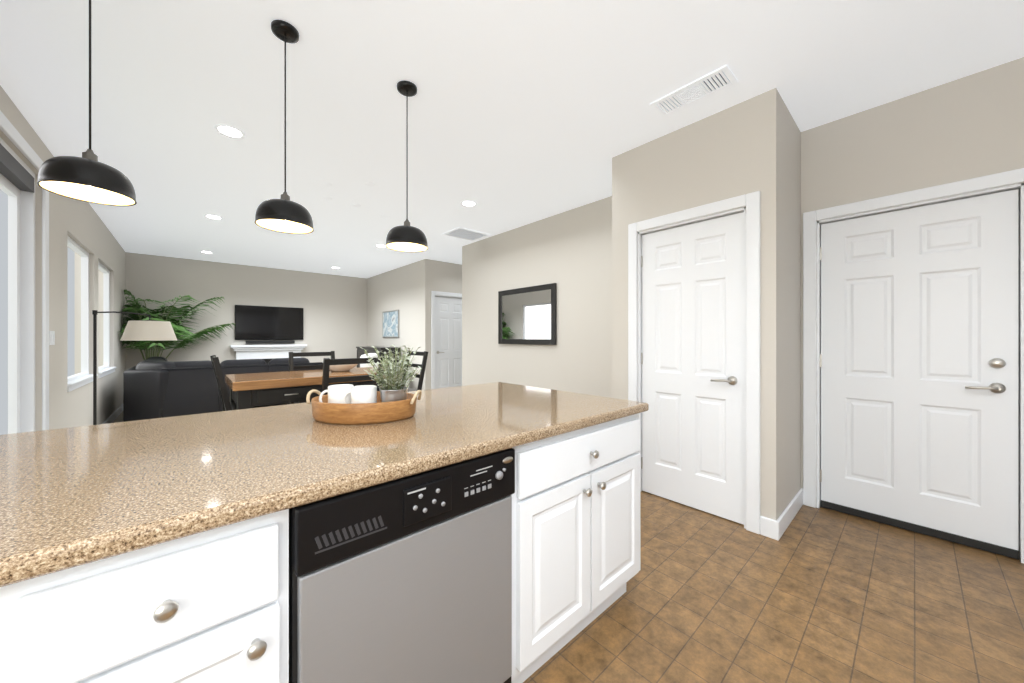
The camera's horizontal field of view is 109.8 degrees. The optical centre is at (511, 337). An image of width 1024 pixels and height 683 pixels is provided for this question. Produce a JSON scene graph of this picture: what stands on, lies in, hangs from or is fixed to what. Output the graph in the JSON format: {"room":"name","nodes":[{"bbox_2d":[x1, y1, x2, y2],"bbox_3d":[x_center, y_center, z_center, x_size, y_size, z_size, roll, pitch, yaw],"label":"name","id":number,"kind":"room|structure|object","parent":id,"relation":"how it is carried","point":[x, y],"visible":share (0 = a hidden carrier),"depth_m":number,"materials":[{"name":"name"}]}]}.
{"room":"kitchen","nodes":[
{"label":"kitchen","id":0,"kind":"room"},
{"bbox_2d":[0,85,127,430],"bbox_3d":[-3.022,-0.150,1.993,0.150,2.740,11.900,0,0,-42],"label":"wall","id":1,"kind":"structure","parent":0,"point":[76,219],"depth_m":3.49,"materials":[{"name":"grey paint"}]},
{"bbox_2d":[0,137,34,433],"bbox_3d":[-2.935,-0.015,1.883,0.114,2.470,2.220,0,0,-42],"label":"sliding glass door","id":2,"kind":"structure","parent":1,"relation":"in","point":[17,180],"depth_m":2.66,"materials":[{"name":"white"}]},
{"bbox_2d":[0,110,48,429],"bbox_3d":[-2.865,-0.060,1.945,0.020,2.560,2.400,0,0,-42],"label":"trim","id":3,"kind":"structure","parent":1,"relation":"attached to","point":[6,127],"depth_m":2.77,"materials":[{"name":"white wood"}]},
{"bbox_2d":[49,331,54,344],"bbox_3d":[-3.776,0.000,2.955,0.009,0.116,0.140,0,0,-42],"label":"switch plate","id":4,"kind":"object","parent":1,"relation":"attached to","point":[51,337],"visible":0.58,"depth_m":2.91,"materials":[{"name":"white plastic"}]},
{"bbox_2d":[67,235,97,391],"bbox_3d":[-4.574,-0.250,3.792,0.125,1.500,1.290,0,0,-42],"label":"window","id":5,"kind":"structure","parent":1,"relation":"in","point":[82,378],"depth_m":4.19,"materials":[{"name":"white wood"}]},
{"bbox_2d":[98,261,115,377],"bbox_3d":[-5.560,-0.250,4.895,0.125,1.500,1.230,0,0,-42],"label":"window","id":6,"kind":"structure","parent":1,"relation":"in","point":[105,369],"depth_m":5.27,"materials":[{"name":"white wood"}]},
{"bbox_2d":[102,404,122,423],"bbox_3d":[-5.240,1.163,4.600,0.020,0.115,4.755,0,0,-42],"label":"baseboard","id":7,"kind":"structure","parent":1,"relation":"attached to","point":[112,417],"depth_m":5.33,"materials":[{"name":"white"}]},
{"bbox_2d":[128,253,367,368],"bbox_3d":[-4.653,-0.150,8.415,5.920,2.740,0.150,0,0,-42],"label":"wall","id":8,"kind":"structure","parent":0,"point":[335,307],"depth_m":7.45,"materials":[{"name":"grey paint"}]},
{"bbox_2d":[235,305,302,343],"bbox_3d":[-5.195,-0.282,7.761,1.240,0.795,0.096,0,0,-42],"label":"television","id":9,"kind":"object","parent":8,"relation":"attached to","point":[266,323],"depth_m":7.73,"materials":[{"name":"black plastic"}]},
{"bbox_2d":[432,260,459,292],"bbox_3d":[-1.049,-0.150,7.527,1.410,2.740,0.180,0,0,-42],"label":"wall","id":10,"kind":"structure","parent":0,"point":[445,275],"depth_m":7.20,"materials":[{"name":"grey paint"}]},
{"bbox_2d":[431,291,461,388],"bbox_3d":[-1.265,0.153,7.340,0.930,2.135,0.170,0,0,-42],"label":"trim","id":11,"kind":"structure","parent":10,"relation":"attached to","point":[433,293],"depth_m":6.99,"materials":[{"name":"white wood"}]},
{"bbox_2d":[435,296,461,388],"bbox_3d":[-1.230,0.197,7.305,0.744,2.030,0.098,0,0,-42],"label":"hall door","id":12,"kind":"structure","parent":10,"relation":"in","point":[448,342],"depth_m":7.28,"materials":[{"name":"white wood"}]},
{"bbox_2d":[0,0,1023,277],"bbox_3d":[-0.805,-1.580,3.976,6.100,0.120,11.900,0,0,-42],"label":"ceiling","id":13,"kind":"structure","parent":0,"point":[510,114],"depth_m":2.21,"materials":[{"name":"white paint"}]},
{"bbox_2d":[36,0,136,205],"bbox_3d":[-1.612,-1.032,1.375,0.248,0.971,0.248,0,0,-42],"label":"pendant light","id":14,"kind":"object","parent":13,"relation":"hanging from","point":[87,176],"visible":1,"depth_m":1.35,"materials":[{"name":"black metal"}]},
{"bbox_2d":[204,215,222,219],"bbox_3d":[-3.748,-1.517,4.523,0.184,0.006,0.184,0,0,-42],"label":"recessed light","id":15,"kind":"object","parent":13,"relation":"in","point":[214,217],"visible":1,"depth_m":4.54,"materials":[{"name":"white plastic"}]},
{"bbox_2d":[214,124,245,138],"bbox_3d":[-2.075,-1.517,2.651,0.184,0.006,0.184,0,0,-42],"label":"recessed light","id":16,"kind":"object","parent":13,"relation":"in","point":[230,131],"visible":1,"depth_m":2.65,"materials":[{"name":"white plastic"}]},
{"bbox_2d":[254,20,313,233],"bbox_3d":[-1.119,-1.032,1.776,0.248,0.971,0.248,0,0,-42],"label":"pendant light","id":17,"kind":"object","parent":13,"relation":"hanging from","point":[284,214],"visible":1,"depth_m":1.76,"materials":[{"name":"black metal"}]},
{"bbox_2d":[385,80,427,251],"bbox_3d":[-0.636,-1.032,2.181,0.248,0.971,0.248,0,0,-42],"label":"pendant light","id":18,"kind":"object","parent":13,"relation":"hanging from","point":[406,237],"visible":1,"depth_m":2.14,"materials":[{"name":"black metal"}]},
{"bbox_2d":[442,227,489,240],"bbox_3d":[-0.668,-1.515,5.278,0.560,0.009,0.460,0,0,-42],"label":"ceiling vent","id":19,"kind":"object","parent":13,"relation":"in","point":[465,234],"visible":1,"depth_m":5.26,"materials":[{"name":"white metal"}]},
{"bbox_2d":[461,201,476,206],"bbox_3d":[-0.488,-1.517,4.071,0.184,0.006,0.184,0,0,-42],"label":"recessed light","id":20,"kind":"object","parent":13,"relation":"in","point":[468,203],"visible":1,"depth_m":4.07,"materials":[{"name":"white plastic"}]},
{"bbox_2d":[650,65,737,116],"bbox_3d":[1.116,-1.515,2.232,0.200,0.009,0.450,0,0,-42],"label":"ceiling vent","id":21,"kind":"object","parent":13,"relation":"in","point":[710,84],"visible":1,"depth_m":2.21,"materials":[{"name":"white metal"}]},
{"bbox_2d":[112,412,1023,682],"bbox_3d":[-0.805,1.280,3.976,6.100,0.120,11.900,0,0,-42],"label":"floor","id":22,"kind":"structure","parent":0,"point":[818,595],"depth_m":1.61,"materials":[{"name":"tile"}]},
{"bbox_2d":[92,310,176,424],"bbox_3d":[-3.790,0.480,3.560,0.705,1.480,0.410,0,0,-42],"label":"floor lamp","id":23,"kind":"object","parent":22,"relation":"on","point":[147,330],"visible":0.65,"depth_m":3.50,"materials":[{"name":"black"}]},
{"bbox_2d":[118,289,235,359],"bbox_3d":[-5.773,0.201,6.331,1.512,2.039,1.447,0,0,-42],"label":"palm plant","id":24,"kind":"object","parent":22,"relation":"on","point":[177,327],"visible":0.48,"depth_m":6.36,"materials":[{"name":"green plant"}]},
{"bbox_2d":[123,357,322,421],"bbox_3d":[-4.601,0.765,5.971,2.400,0.910,2.046,0,0,-42],"label":"sectional sofa","id":25,"kind":"object","parent":22,"relation":"on","point":[157,387],"visible":0.65,"depth_m":4.84,"materials":[{"name":"black leather"}]},
{"bbox_2d":[210,355,286,410],"bbox_3d":[-2.262,0.683,3.102,0.508,1.074,0.460,0,0,-42],"label":"dining chair","id":26,"kind":"object","parent":22,"relation":"on","point":[228,405],"visible":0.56,"depth_m":2.83,"materials":[{"name":"black wood"}]},
{"bbox_2d":[230,344,306,363],"bbox_3d":[-5.093,0.682,7.616,1.360,1.075,0.450,0,0,-42],"label":"fireplace mantel","id":27,"kind":"object","parent":22,"relation":"on","point":[266,353],"visible":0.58,"depth_m":7.64,"materials":[{"name":"white wood"}]},
{"bbox_2d":[225,367,397,409],"bbox_3d":[-1.875,0.777,3.448,1.320,0.885,0.760,0,0,-42],"label":"dining table","id":28,"kind":"object","parent":22,"relation":"on","point":[249,390],"visible":0.44,"depth_m":3.01,"materials":[{"name":"brown wood"}]},
{"bbox_2d":[322,361,357,371],"bbox_3d":[-1.723,0.283,3.637,0.350,0.101,0.350,0,0,-42],"label":"bowl","id":29,"kind":"object","parent":28,"relation":"on","point":[341,368],"visible":0.62,"depth_m":3.54,"materials":[{"name":"brown ceramic"}]},
{"bbox_2d":[289,351,334,403],"bbox_3d":[-2.033,0.683,3.774,0.460,1.073,0.506,0,0,-42],"label":"dining chair","id":30,"kind":"object","parent":22,"relation":"on","point":[292,367],"visible":0.17,"depth_m":3.88,"materials":[{"name":"black wood"}]},
{"bbox_2d":[0,410,647,682],"bbox_3d":[-0.498,0.785,1.128,2.438,0.870,0.694,0,0,-42],"label":"kitchen island","id":31,"kind":"object","parent":22,"relation":"on","point":[484,533],"depth_m":0.85,"materials":[{"name":"white painted wood"},{"name":"nickel"}]},
{"bbox_2d":[0,382,648,581],"bbox_3d":[-0.635,0.328,1.304,2.468,0.040,1.110,0,0,-42],"label":"island countertop","id":32,"kind":"structure","parent":31,"relation":"on","point":[72,494],"depth_m":0.91,"materials":[{"name":"beige stone"}]},
{"bbox_2d":[306,390,421,424],"bbox_3d":[-0.574,0.255,1.411,0.369,0.104,0.354,0,0,-42],"label":"wood tray","id":33,"kind":"object","parent":32,"relation":"on","point":[325,411],"visible":0.83,"depth_m":1.29,"materials":[{"name":"brown wood"}]},
{"bbox_2d":[319,384,353,403],"bbox_3d":[-0.681,0.239,1.405,0.117,0.104,0.092,0,0,-42],"label":"mug","id":34,"kind":"object","parent":33,"relation":"on","point":[336,393],"visible":0.56,"depth_m":1.38,"materials":[{"name":"white ceramic"}]},
{"bbox_2d":[343,385,376,403],"bbox_3d":[-0.578,0.239,1.383,0.110,0.104,0.097,0,0,-42],"label":"mug","id":35,"kind":"object","parent":33,"relation":"on","point":[364,394],"visible":0.58,"depth_m":1.35,"materials":[{"name":"white ceramic"}]},
{"bbox_2d":[360,345,421,401],"bbox_3d":[-0.461,0.157,1.423,0.234,0.267,0.239,0,0,-42],"label":"potted plant","id":36,"kind":"object","parent":33,"relation":"on","point":[390,390],"visible":0.9,"depth_m":1.39,"materials":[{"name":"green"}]},
{"bbox_2d":[256,417,514,682],"bbox_3d":[-0.413,0.787,1.167,0.614,0.866,0.609,0,0,-42],"label":"dishwasher","id":37,"kind":"object","parent":31,"relation":"in","point":[408,578],"depth_m":0.91,"materials":[{"name":"silver metal"}]},
{"bbox_2d":[322,356,384,394],"bbox_3d":[-1.359,0.683,2.946,0.460,1.073,0.506,0,0,-42],"label":"dining chair","id":38,"kind":"object","parent":22,"relation":"on","point":[326,379],"visible":0.15,"depth_m":2.72,"materials":[{"name":"black wood"}]},
{"bbox_2d":[356,346,379,367],"bbox_3d":[-3.258,0.730,8.334,0.428,0.980,0.731,0,0,-42],"label":"dining chair","id":39,"kind":"object","parent":22,"relation":"on","point":[361,350],"depth_m":8.25,"materials":[{"name":"black wood"}]},
{"bbox_2d":[368,347,399,365],"bbox_3d":[-2.775,0.730,7.794,0.428,0.980,0.719,0,0,-42],"label":"dining chair","id":40,"kind":"object","parent":22,"relation":"on","point":[383,349],"depth_m":7.55,"materials":[{"name":"black wood"}]},
{"bbox_2d":[360,353,408,386],"bbox_3d":[-2.398,0.760,6.857,0.800,0.920,0.840,0,0,-12],"label":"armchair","id":41,"kind":"object","parent":22,"relation":"on","point":[372,355],"visible":0.08,"depth_m":6.50,"materials":[{"name":"white fabric"}]},
{"bbox_2d":[401,350,427,391],"bbox_3d":[-1.265,0.683,3.993,0.508,1.074,0.460,0,0,-42],"label":"dining chair","id":42,"kind":"object","parent":22,"relation":"on","point":[424,354],"visible":0.25,"depth_m":3.98,"materials":[{"name":"black wood"}]},
{"bbox_2d":[368,57,1023,507],"bbox_3d":[0.291,-0.150,4.841,0.172,2.740,11.730,0,0,-42],"label":"wall","id":43,"kind":"structure","parent":0,"point":[962,129],"depth_m":4.00,"materials":[{"name":"grey paint"}]},
{"bbox_2d":[382,310,398,337],"bbox_3d":[-2.724,-0.310,8.068,0.023,0.600,0.860,0,0,-42],"label":"wall picture","id":44,"kind":"object","parent":43,"relation":"attached to","point":[390,324],"visible":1,"depth_m":8.05,"materials":[{"name":"blue paper"}]},
{"bbox_2d":[498,283,556,344],"bbox_3d":[0.175,-0.295,4.818,0.033,0.760,1.090,0,0,-42],"label":"wall mirror","id":45,"kind":"object","parent":43,"relation":"attached to","point":[527,315],"visible":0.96,"depth_m":4.75,"materials":[{"name":"black mirror"}]},
{"bbox_2d":[803,168,1023,563],"bbox_3d":[2.530,0.153,2.308,0.170,2.135,1.020,0,0,-42],"label":"trim","id":46,"kind":"structure","parent":43,"relation":"attached to","point":[812,223],"depth_m":2.50,"materials":[{"name":"white wood"}]},
{"bbox_2d":[820,189,1018,559],"bbox_3d":[2.492,0.197,2.278,0.098,2.030,0.834,0,0,-42],"label":"door","id":47,"kind":"structure","parent":43,"relation":"in","point":[919,369],"depth_m":2.23,"materials":[{"name":"white wood"}]},
{"bbox_2d":[608,88,783,519],"bbox_3d":[1.263,-0.150,2.645,0.110,2.740,1.140,0,0,-42],"label":"wall","id":48,"kind":"structure","parent":0,"point":[736,150],"depth_m":2.37,"materials":[{"name":"grey paint"}]},
{"bbox_2d":[641,212,743,524],"bbox_3d":[1.260,0.197,2.591,0.098,2.030,0.714,0,0,-42],"label":"pantry door","id":49,"kind":"structure","parent":48,"relation":"in","point":[692,358],"depth_m":2.56,"materials":[{"name":"white wood"}]},
{"bbox_2d":[628,191,759,533],"bbox_3d":[1.283,0.153,2.610,0.130,2.135,0.900,0,0,-42],"label":"trim","id":50,"kind":"structure","parent":48,"relation":"attached to","point":[748,204],"depth_m":2.30,"materials":[{"name":"white wood"}]},
{"bbox_2d":[784,103,803,509],"bbox_3d":[1.875,-0.150,2.501,0.570,2.740,0.110,0,0,-42],"label":"wall","id":51,"kind":"structure","parent":0,"point":[793,138],"depth_m":2.50,"materials":[{"name":"grey paint"}]},
{"bbox_2d":[769,488,802,540],"bbox_3d":[1.861,1.163,2.415,0.726,0.115,0.039,0,0,-42],"label":"baseboard","id":52,"kind":"structure","parent":51,"relation":"attached to","point":[773,529],"depth_m":2.29,"materials":[{"name":"white wood"}]}
]}

